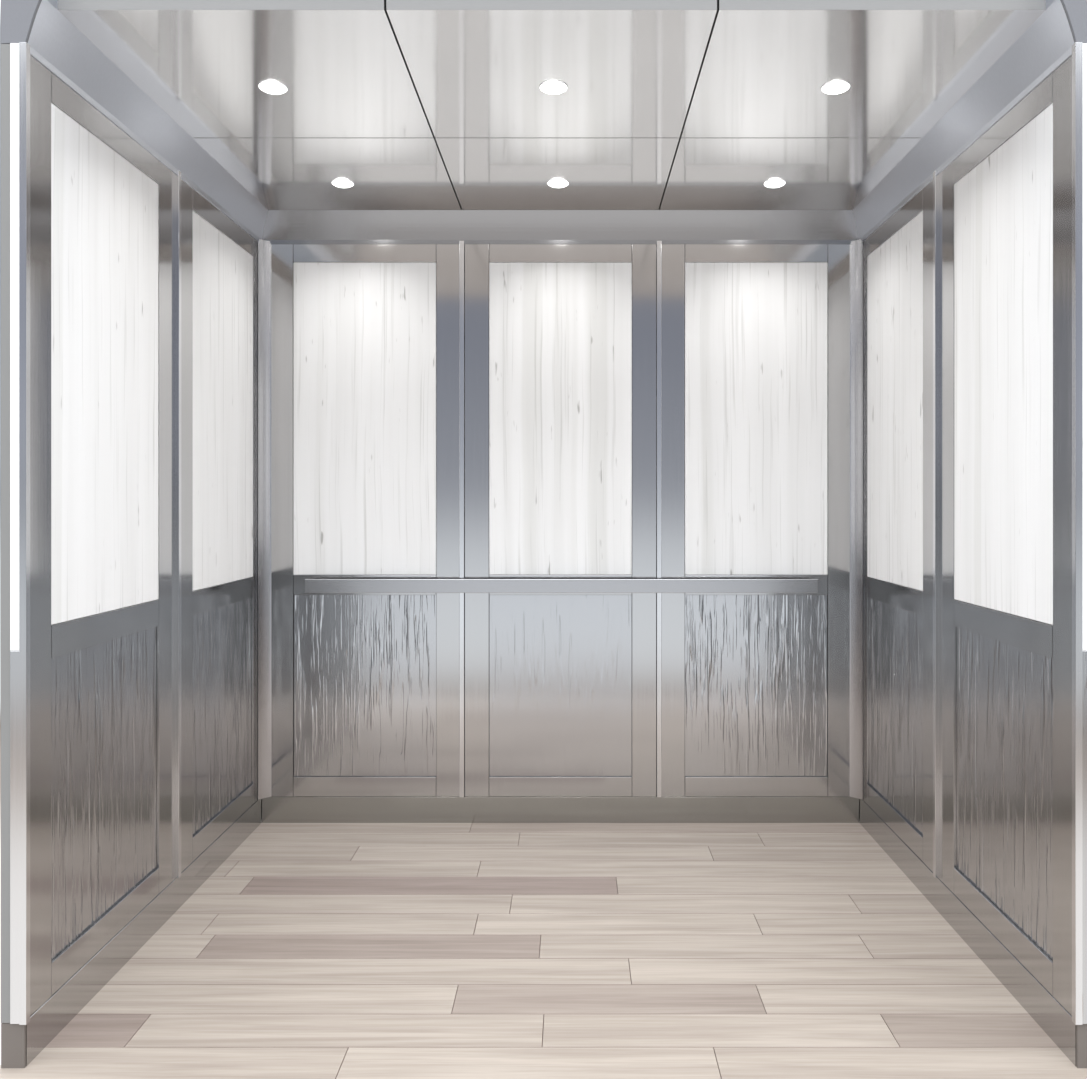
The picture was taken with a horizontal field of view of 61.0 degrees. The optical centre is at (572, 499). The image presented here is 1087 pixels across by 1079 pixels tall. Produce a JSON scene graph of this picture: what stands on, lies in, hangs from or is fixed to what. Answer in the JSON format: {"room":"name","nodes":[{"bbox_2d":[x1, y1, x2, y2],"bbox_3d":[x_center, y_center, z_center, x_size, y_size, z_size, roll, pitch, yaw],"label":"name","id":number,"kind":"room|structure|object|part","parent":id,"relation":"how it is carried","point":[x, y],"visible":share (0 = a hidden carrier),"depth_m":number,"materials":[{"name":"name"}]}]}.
{"room":"elevator interior","nodes":[
{"label":"elevator interior","id":0,"kind":"room"},
{"bbox_2d":[257,242,257,796],"bbox_3d":[-1.279,0.032,2.906,0.022,2.520,1.607,0,0,0],"label":"wall","id":1,"kind":"structure","parent":0,"point":[257,242],"depth_m":3.71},
{"bbox_2d":[1,1023,25,1067],"bbox_3d":[-1.274,1.241,2.099,0.053,0.102,0.006,0,0,0],"label":"trim","id":2,"kind":"structure","parent":1,"relation":"attached to","point":[13,1036],"depth_m":2.10,"materials":[{"name":"paint"}]},
{"bbox_2d":[1,42,29,1024],"bbox_3d":[-1.268,0.076,2.094,0.063,2.224,0.016,0,0,0],"label":"end panel","id":3,"kind":"object","parent":1,"relation":"attached to","point":[15,57],"visible":1,"depth_m":2.09,"materials":[{"name":"silver metal"}]},
{"bbox_3d":[-1.245,0.076,2.094,0.016,2.224,0.016,0,0,0],"label":"edge trim","id":4,"kind":"part","parent":3,"relation":"part of","materials":[{"name":"silver metal"}]},
{"bbox_2d":[1,0,41,43],"bbox_3d":[-1.254,-1.135,2.098,0.092,0.195,0.008,0,0,0],"label":"trim","id":5,"kind":"structure","parent":1,"relation":"attached to","point":[17,16],"depth_m":2.09,"materials":[{"name":"paint"}]},
{"bbox_2d":[30,55,174,1015],"bbox_3d":[-1.258,0.076,2.497,0.020,2.222,0.791,0,0,0],"label":"panel","id":6,"kind":"object","parent":1,"relation":"attached to","point":[102,206],"visible":0.99,"depth_m":2.42,"materials":[{"name":"metal"}]},
{"bbox_3d":[-1.258,-0.994,2.492,0.020,0.082,0.570,0,0,0],"label":"rail","id":7,"kind":"part","parent":6,"relation":"part of","materials":[{"name":"metal"}]},
{"bbox_3d":[-1.258,0.340,2.492,0.020,0.079,0.570,0,0,0],"label":"rail","id":8,"kind":"part","parent":6,"relation":"part of","materials":[{"name":"metal"}]},
{"bbox_3d":[-1.258,1.147,2.492,0.020,0.078,0.570,0,0,0],"label":"rail","id":9,"kind":"part","parent":6,"relation":"part of","materials":[{"name":"metal"}]},
{"bbox_2d":[26,797,260,1065],"bbox_3d":[-1.257,1.240,2.893,0.022,0.104,1.579,0,0,0],"label":"baseboard","id":10,"kind":"structure","parent":1,"relation":"attached to","point":[49,1019],"depth_m":2.58,"materials":[{"name":"metal"}]},
{"bbox_2d":[28,0,267,241],"bbox_3d":[-1.236,-1.128,2.905,0.058,0.208,1.605,0,0,0],"label":"trim","id":11,"kind":"structure","parent":1,"relation":"attached to","point":[54,41],"depth_m":2.58,"materials":[{"name":"metal"}]},
{"bbox_2d":[175,170,180,877],"bbox_3d":[-1.251,0.076,2.901,0.030,2.222,0.019,0,0,0],"label":"vertical trim strip","id":12,"kind":"object","parent":1,"relation":"attached to","point":[178,173],"visible":0.56,"depth_m":2.89,"materials":[{"name":"silver metal"}]},
{"bbox_2d":[181,179,256,871],"bbox_3d":[-1.258,0.076,3.277,0.020,2.222,0.733,0,0,0],"label":"panel","id":13,"kind":"object","parent":1,"relation":"attached to","point":[219,257],"visible":0.92,"depth_m":3.22,"materials":[{"name":"metal"}]},
{"bbox_3d":[-1.258,-0.994,3.311,0.020,0.082,0.570,0,0,0],"label":"rail","id":14,"kind":"part","parent":13,"relation":"part of","materials":[{"name":"metal"}]},
{"bbox_3d":[-1.258,0.340,3.311,0.020,0.079,0.570,0,0,0],"label":"rail","id":15,"kind":"part","parent":13,"relation":"part of","materials":[{"name":"metal"}]},
{"bbox_3d":[-1.258,1.147,3.311,0.020,0.078,0.570,0,0,0],"label":"rail","id":16,"kind":"part","parent":13,"relation":"part of","materials":[{"name":"metal"}]},
{"bbox_2d":[0,823,1086,1078],"bbox_3d":[-0.050,1.294,2.517,2.520,0.003,2.366,0,0,0],"label":"floor","id":17,"kind":"structure","parent":0,"point":[312,950],"depth_m":2.55,"materials":[{"name":"brown wood"}]},
{"bbox_3d":[-0.050,-1.270,2.935,2.515,0.075,1.550,0,0,0],"label":"ceiling","id":18,"kind":"structure","parent":0,"visible":0},
{"bbox_2d":[58,0,432,137],"bbox_3d":[-0.825,-1.178,2.541,0.766,0.060,0.761,0,0,0],"label":"panel","id":19,"kind":"object","parent":18,"relation":"attached to","point":[342,65],"visible":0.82,"depth_m":2.41,"materials":[{"name":"metal"}]},
{"bbox_2d":[258,81,287,93],"bbox_3d":[-0.834,-1.142,2.563,0.079,0.011,0.079,0,0,0],"label":"recessed light","id":20,"kind":"object","parent":19,"relation":"attached to","point":[272,87],"visible":1,"depth_m":2.55,"materials":[{"name":"white"}]},
{"bbox_2d":[193,134,460,209],"bbox_3d":[-0.825,-1.178,3.287,0.766,0.060,0.722,0,0,0],"label":"panel","id":21,"kind":"object","parent":18,"relation":"attached to","point":[280,173],"visible":0.62,"depth_m":3.21,"materials":[{"name":"metal"}]},
{"bbox_2d":[331,179,353,187],"bbox_3d":[-0.834,-1.142,3.339,0.079,0.011,0.079,0,0,0],"label":"recessed light","id":22,"kind":"object","parent":21,"relation":"attached to","point":[341,183],"visible":1,"depth_m":3.32,"materials":[{"name":"white"}]},
{"bbox_2d":[386,0,716,137],"bbox_3d":[-0.050,-1.178,2.541,0.775,0.060,0.761,0,0,0],"label":"panel","id":23,"kind":"object","parent":18,"relation":"attached to","point":[629,68],"visible":1,"depth_m":2.41,"materials":[{"name":"metal"}]},
{"bbox_2d":[539,81,567,93],"bbox_3d":[-0.054,-1.142,2.563,0.079,0.011,0.079,0,0,0],"label":"recessed light","id":24,"kind":"object","parent":23,"relation":"attached to","point":[549,87],"visible":1,"depth_m":2.55,"materials":[{"name":"white"}]},
{"bbox_2d":[435,138,678,209],"bbox_3d":[-0.050,-1.178,3.287,0.775,0.060,0.722,0,0,0],"label":"panel","id":25,"kind":"object","parent":18,"relation":"attached to","point":[484,173],"visible":0.76,"depth_m":3.21,"materials":[{"name":"metal"}]},
{"bbox_2d":[547,179,568,187],"bbox_3d":[-0.054,-1.142,3.339,0.079,0.011,0.079,0,0,0],"label":"recessed light","id":26,"kind":"object","parent":25,"relation":"attached to","point":[557,183],"visible":1,"depth_m":3.32,"materials":[{"name":"white"}]},
{"bbox_2d":[660,134,921,209],"bbox_3d":[0.725,-1.178,3.287,0.766,0.060,0.722,0,0,0],"label":"panel","id":27,"kind":"object","parent":18,"relation":"attached to","point":[705,173],"visible":0.62,"depth_m":3.21,"materials":[{"name":"metal"}]},
{"bbox_2d":[764,179,785,187],"bbox_3d":[0.730,-1.142,3.339,0.079,0.011,0.079,0,0,0],"label":"recessed light","id":28,"kind":"object","parent":27,"relation":"attached to","point":[775,183],"visible":1,"depth_m":3.32,"materials":[{"name":"white"}]},
{"bbox_2d":[681,0,1045,137],"bbox_3d":[0.725,-1.178,2.541,0.766,0.060,0.761,0,0,0],"label":"panel","id":29,"kind":"object","parent":18,"relation":"attached to","point":[765,66],"visible":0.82,"depth_m":2.42,"materials":[{"name":"metal"}]},
{"bbox_2d":[821,81,849,93],"bbox_3d":[0.730,-1.142,2.563,0.079,0.011,0.079,0,0,0],"label":"recessed light","id":30,"kind":"object","parent":29,"relation":"attached to","point":[835,87],"visible":1,"depth_m":2.55,"materials":[{"name":"white"}]},
{"bbox_3d":[-0.050,-0.008,3.730,2.515,2.600,0.039,0,0,0],"label":"wall","id":31,"kind":"structure","parent":0,"visible":0},
{"bbox_2d":[258,239,270,799],"bbox_3d":[-1.235,0.076,3.678,0.056,2.222,0.055,0,0,0],"label":"trim","id":32,"kind":"structure","parent":31,"relation":"attached to","point":[264,247],"depth_m":3.67,"materials":[{"name":"metal"}]},
{"bbox_2d":[271,244,458,796],"bbox_3d":[-0.834,0.076,3.700,0.760,2.222,0.020,0,0,0],"label":"panel","id":33,"kind":"object","parent":31,"relation":"attached to","point":[365,337],"visible":0.99,"depth_m":3.69,"materials":[{"name":"metal"}]},
{"bbox_3d":[-0.834,-0.994,3.700,0.570,0.082,0.020,0,0,0],"label":"rail","id":34,"kind":"part","parent":33,"relation":"part of","materials":[{"name":"metal"}]},
{"bbox_3d":[-0.834,0.340,3.700,0.570,0.079,0.020,0,0,0],"label":"rail","id":35,"kind":"part","parent":33,"relation":"part of","materials":[{"name":"metal"}]},
{"bbox_3d":[-0.834,1.147,3.700,0.570,0.078,0.020,0,0,0],"label":"rail","id":36,"kind":"part","parent":33,"relation":"part of","materials":[{"name":"metal"}]},
{"bbox_2d":[459,241,464,796],"bbox_3d":[-0.444,0.076,3.694,0.019,2.222,0.030,0,0,0],"label":"bar","id":37,"kind":"object","parent":31,"relation":"attached to","point":[461,243],"visible":1,"depth_m":3.68,"materials":[{"name":"silver metal"}]},
{"bbox_2d":[262,206,858,243],"bbox_3d":[-0.050,-1.128,3.679,2.431,0.208,0.058,0,0,0],"label":"trim","id":38,"kind":"structure","parent":31,"relation":"attached to","point":[281,226],"depth_m":3.67,"materials":[{"name":"metal"}]},
{"bbox_2d":[261,796,859,822],"bbox_3d":[-0.050,1.240,3.699,2.395,0.104,0.022,0,0,0],"label":"baseboard","id":39,"kind":"structure","parent":31,"relation":"attached to","point":[295,809],"depth_m":3.69,"materials":[{"name":"metal"}]},
{"bbox_2d":[465,244,655,796],"bbox_3d":[-0.050,0.076,3.700,0.766,2.222,0.020,0,0,0],"label":"panel","id":40,"kind":"object","parent":31,"relation":"attached to","point":[560,339],"visible":0.97,"depth_m":3.69,"materials":[{"name":"metal"}]},
{"bbox_3d":[-0.050,-0.994,3.700,0.570,0.082,0.020,0,0,0],"label":"rail","id":41,"kind":"part","parent":40,"relation":"part of","materials":[{"name":"metal"}]},
{"bbox_3d":[-0.050,0.340,3.700,0.570,0.079,0.020,0,0,0],"label":"rail","id":42,"kind":"part","parent":40,"relation":"part of","materials":[{"name":"metal"}]},
{"bbox_3d":[-0.050,1.147,3.700,0.570,0.078,0.020,0,0,0],"label":"rail","id":43,"kind":"part","parent":40,"relation":"part of","materials":[{"name":"metal"}]},
{"bbox_2d":[305,579,817,592],"bbox_3d":[-0.046,0.340,3.662,2.025,0.055,0.054,0,0,0],"label":"handrail","id":44,"kind":"object","parent":31,"relation":"attached to","point":[311,585],"visible":1,"depth_m":3.63,"materials":[{"name":"metal"}]},
{"bbox_2d":[656,241,661,796],"bbox_3d":[0.344,0.076,3.694,0.019,2.222,0.030,0,0,0],"label":"bar","id":45,"kind":"object","parent":31,"relation":"attached to","point":[659,243],"visible":1,"depth_m":3.68,"materials":[{"name":"silver metal"}]},
{"bbox_2d":[662,244,849,796],"bbox_3d":[0.734,0.076,3.700,0.760,2.222,0.020,0,0,0],"label":"panel","id":46,"kind":"object","parent":31,"relation":"attached to","point":[756,337],"visible":1,"depth_m":3.69,"materials":[{"name":"metal"}]},
{"bbox_3d":[0.734,-0.994,3.700,0.570,0.082,0.020,0,0,0],"label":"rail","id":47,"kind":"part","parent":46,"relation":"part of","materials":[{"name":"metal"}]},
{"bbox_3d":[0.734,0.340,3.700,0.570,0.079,0.020,0,0,0],"label":"rail","id":48,"kind":"part","parent":46,"relation":"part of","materials":[{"name":"metal"}]},
{"bbox_3d":[0.734,1.147,3.700,0.570,0.078,0.020,0,0,0],"label":"rail","id":49,"kind":"part","parent":46,"relation":"part of","materials":[{"name":"metal"}]},
{"bbox_2d":[850,239,862,799],"bbox_3d":[1.135,0.076,3.678,0.056,2.222,0.055,0,0,0],"label":"trim","id":50,"kind":"structure","parent":31,"relation":"attached to","point":[856,246],"depth_m":3.67,"materials":[{"name":"metal"}]},
{"bbox_3d":[1.179,0.032,2.906,0.022,2.520,1.607,0,0,0],"label":"wall","id":51,"kind":"structure","parent":0,"visible":0},
{"bbox_2d":[863,179,932,871],"bbox_3d":[1.157,0.076,3.277,0.020,2.222,0.733,0,0,0],"label":"panel","id":52,"kind":"object","parent":51,"relation":"attached to","point":[898,255],"visible":0.95,"depth_m":3.24,"materials":[{"name":"metal"}]},
{"bbox_3d":[1.157,-0.994,3.311,0.020,0.082,0.570,0,0,0],"label":"rail","id":53,"kind":"part","parent":52,"relation":"part of","materials":[{"name":"metal"}]},
{"bbox_3d":[1.157,0.340,3.311,0.020,0.079,0.570,0,0,0],"label":"rail","id":54,"kind":"part","parent":52,"relation":"part of","materials":[{"name":"metal"}]},
{"bbox_3d":[1.157,1.147,3.311,0.020,0.078,0.570,0,0,0],"label":"rail","id":55,"kind":"part","parent":52,"relation":"part of","materials":[{"name":"metal"}]},
{"bbox_2d":[933,170,938,877],"bbox_3d":[1.151,0.076,2.901,0.030,2.222,0.019,0,0,0],"label":"vertical trim strip","id":56,"kind":"object","parent":51,"relation":"attached to","point":[935,173],"visible":0.56,"depth_m":2.89,"materials":[{"name":"silver metal"}]},
{"bbox_2d":[853,0,1073,240],"bbox_3d":[1.137,-1.128,2.905,0.058,0.208,1.605,0,0,0],"label":"trim","id":57,"kind":"structure","parent":51,"relation":"attached to","point":[1047,43],"depth_m":2.58,"materials":[{"name":"metal"}]},
{"bbox_2d":[860,799,1075,1065],"bbox_3d":[1.157,1.240,2.893,0.022,0.104,1.579,0,0,0],"label":"baseboard","id":58,"kind":"structure","parent":51,"relation":"attached to","point":[1048,1013],"depth_m":2.58,"materials":[{"name":"metal"}]},
{"bbox_2d":[939,55,1071,1015],"bbox_3d":[1.157,0.076,2.497,0.020,2.222,0.791,0,0,0],"label":"panel","id":59,"kind":"object","parent":51,"relation":"attached to","point":[1005,202],"visible":0.97,"depth_m":2.42,"materials":[{"name":"metal"}]},
{"bbox_3d":[1.157,-0.994,2.492,0.020,0.082,0.570,0,0,0],"label":"rail","id":60,"kind":"part","parent":59,"relation":"part of","materials":[{"name":"metal"}]},
{"bbox_3d":[1.157,0.340,2.492,0.020,0.079,0.570,0,0,0],"label":"rail","id":61,"kind":"part","parent":59,"relation":"part of","materials":[{"name":"metal"}]},
{"bbox_3d":[1.157,1.147,2.492,0.020,0.078,0.570,0,0,0],"label":"rail","id":62,"kind":"part","parent":59,"relation":"part of","materials":[{"name":"metal"}]},
{"bbox_2d":[1060,0,1086,42],"bbox_3d":[1.154,-1.135,2.098,0.092,0.195,0.008,0,0,0],"label":"trim","id":63,"kind":"structure","parent":51,"relation":"attached to","point":[1075,10],"depth_m":2.09,"materials":[{"name":"paint"}]},
{"bbox_2d":[1072,42,1086,1024],"bbox_3d":[1.169,0.076,2.094,0.063,2.224,0.016,0,0,0],"label":"end panel","id":64,"kind":"object","parent":51,"relation":"attached to","point":[1079,49],"visible":1,"depth_m":2.09,"materials":[{"name":"brushed steel"},{"name":"white laminate"},{"name":"textured metal"}]},
{"bbox_3d":[1.145,0.076,2.094,0.016,2.224,0.016,0,0,0],"label":"edge trim","id":65,"kind":"part","parent":64,"relation":"part of","materials":[{"name":"silver metal"}]},
{"bbox_2d":[1076,1024,1086,1067],"bbox_3d":[1.173,1.241,2.099,0.053,0.102,0.006,0,0,0],"label":"trim","id":66,"kind":"structure","parent":51,"relation":"attached to","point":[1081,1030],"depth_m":2.10,"materials":[{"name":"paint"}]}
]}

